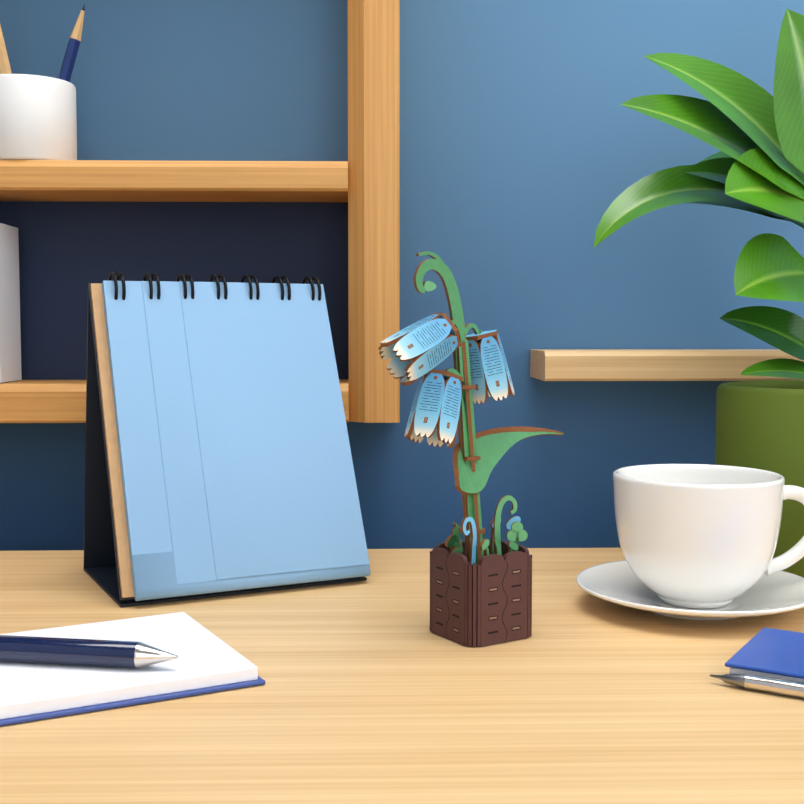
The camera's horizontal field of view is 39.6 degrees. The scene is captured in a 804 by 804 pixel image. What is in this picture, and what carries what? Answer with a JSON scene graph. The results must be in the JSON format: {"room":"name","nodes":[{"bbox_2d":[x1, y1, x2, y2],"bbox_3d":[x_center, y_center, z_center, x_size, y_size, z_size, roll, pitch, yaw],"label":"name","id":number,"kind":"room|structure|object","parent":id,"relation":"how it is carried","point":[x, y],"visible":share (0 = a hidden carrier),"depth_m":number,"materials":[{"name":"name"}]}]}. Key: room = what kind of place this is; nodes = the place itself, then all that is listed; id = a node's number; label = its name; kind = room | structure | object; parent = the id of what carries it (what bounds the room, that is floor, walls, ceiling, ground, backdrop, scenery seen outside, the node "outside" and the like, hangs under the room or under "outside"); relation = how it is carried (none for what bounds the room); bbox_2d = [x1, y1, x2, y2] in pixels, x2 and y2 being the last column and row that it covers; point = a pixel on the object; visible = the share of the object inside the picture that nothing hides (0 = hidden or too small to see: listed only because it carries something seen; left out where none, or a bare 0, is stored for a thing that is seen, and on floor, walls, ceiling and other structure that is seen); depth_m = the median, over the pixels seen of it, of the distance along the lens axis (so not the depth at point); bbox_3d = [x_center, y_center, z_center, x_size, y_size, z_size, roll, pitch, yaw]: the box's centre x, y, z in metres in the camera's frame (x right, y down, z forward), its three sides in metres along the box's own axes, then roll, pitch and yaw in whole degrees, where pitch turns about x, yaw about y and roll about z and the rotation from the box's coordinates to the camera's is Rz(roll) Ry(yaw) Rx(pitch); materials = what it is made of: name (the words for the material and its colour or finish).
{"room":"office","nodes":[
{"label":"office","id":0,"kind":"room"},
{"bbox_2d":[0,0,803,550],"bbox_3d":[0.004,-0.392,1.009,3.600,2.500,0.100,0,4,-1],"label":"wall","id":1,"kind":"structure","parent":0,"point":[530,148],"depth_m":0.97,"materials":[{"name":"blue paint"}]},
{"bbox_2d":[0,0,399,422],"bbox_3d":[-0.548,-0.260,0.907,1.091,0.550,0.088,0,4,-1],"label":"shelf unit","id":2,"kind":"object","parent":1,"relation":"attached to","point":[333,227],"visible":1,"depth_m":0.92,"materials":[{"name":"brown wood"}]},
{"bbox_2d":[0,223,21,382],"bbox_3d":[-0.362,-0.084,0.923,0.079,0.134,0.063,0,4,-1],"label":"books","id":3,"kind":"object","parent":2,"relation":"on","point":[10,349],"visible":1,"depth_m":0.92,"materials":[{"name":"paper"}]},
{"bbox_2d":[0,4,84,159],"bbox_3d":[-0.315,-0.279,0.911,0.119,0.170,0.076,0,4,-1],"label":"pencil cup","id":4,"kind":"object","parent":2,"relation":"on","point":[38,118],"visible":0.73,"depth_m":0.88,"materials":[{"name":"white ceramic"}]},
{"bbox_2d":[530,349,803,380],"bbox_3d":[0.560,-0.032,0.951,0.892,0.024,0.086,0,4,-1],"label":"floating shelf","id":5,"kind":"object","parent":1,"relation":"attached to","point":[639,364],"visible":1,"depth_m":0.90,"materials":[{"name":"brown wood"}]},
{"bbox_3d":[0.039,0.975,-0.285,3.600,0.060,2.860,0,4,-1],"label":"floor","id":6,"kind":"structure","parent":0,"visible":0},
{"bbox_2d":[0,548,803,803],"bbox_3d":[0.017,0.514,0.563,1.600,0.750,0.712,0,4,-1],"label":"desk","id":7,"kind":"object","parent":6,"relation":"on","point":[373,689],"visible":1,"depth_m":0.51,"materials":[{"name":"brown wood"}]},
{"bbox_2d":[0,612,264,725],"bbox_3d":[-0.198,0.134,0.550,0.230,0.008,0.128,-2,4,-28],"label":"notebook","id":8,"kind":"object","parent":7,"relation":"on","point":[206,661],"visible":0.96,"depth_m":0.54,"materials":[{"name":"white paper"}]},
{"bbox_2d":[0,635,177,668],"bbox_3d":[-0.178,0.122,0.554,0.140,0.014,0.013,1,4,9],"label":"pen","id":9,"kind":"object","parent":8,"relation":"on","point":[85,652],"visible":1,"depth_m":0.55,"materials":[{"name":"blue metal"}]},
{"bbox_2d":[83,272,369,606],"bbox_3d":[-0.126,0.017,0.782,0.170,0.214,0.132,-2,4,-26],"label":"calendar","id":10,"kind":"object","parent":7,"relation":"on","point":[218,459],"visible":1,"depth_m":0.76,"materials":[{"name":"blue paper"}]},
{"bbox_2d":[378,251,563,646],"bbox_3d":[0.042,0.025,0.630,0.111,0.217,0.075,0,4,-1],"label":"model","id":11,"kind":"object","parent":7,"relation":"on","point":[480,592],"visible":1,"depth_m":0.62,"materials":[{"name":"green paint"}]},
{"bbox_2d":[576,560,803,619],"bbox_3d":[0.184,0.121,0.702,0.148,0.016,0.148,0,4,-1],"label":"saucer","id":12,"kind":"object","parent":7,"relation":"on","point":[619,582],"visible":0.62,"depth_m":0.70,"materials":[{"name":"white ceramic"}]},
{"bbox_2d":[613,464,803,608],"bbox_3d":[0.201,0.085,0.700,0.136,0.080,0.104,0,4,-1],"label":"cup","id":13,"kind":"object","parent":12,"relation":"on","point":[701,536],"visible":1,"depth_m":0.66,"materials":[{"name":"white ceramic"}]},
{"bbox_2d":[594,9,803,577],"bbox_3d":[0.288,-0.112,0.828,0.308,0.464,0.238,0,4,-1],"label":"potted plant","id":14,"kind":"object","parent":7,"relation":"on","point":[751,130],"visible":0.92,"depth_m":0.78,"materials":[{"name":"green plant"}]},
{"bbox_2d":[710,674,803,698],"bbox_3d":[0.210,0.137,0.516,0.136,0.008,0.008,2,4,31],"label":"pen","id":15,"kind":"object","parent":7,"relation":"on","point":[784,687],"visible":0.98,"depth_m":0.53,"materials":[{"name":"metal"}]},
{"bbox_2d":[725,628,803,681],"bbox_3d":[0.269,0.135,0.530,0.210,0.010,0.078,2,4,31],"label":"notebook","id":16,"kind":"object","parent":7,"relation":"on","point":[771,653],"visible":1,"depth_m":0.56,"materials":[{"name":"blue paper"}]}
]}

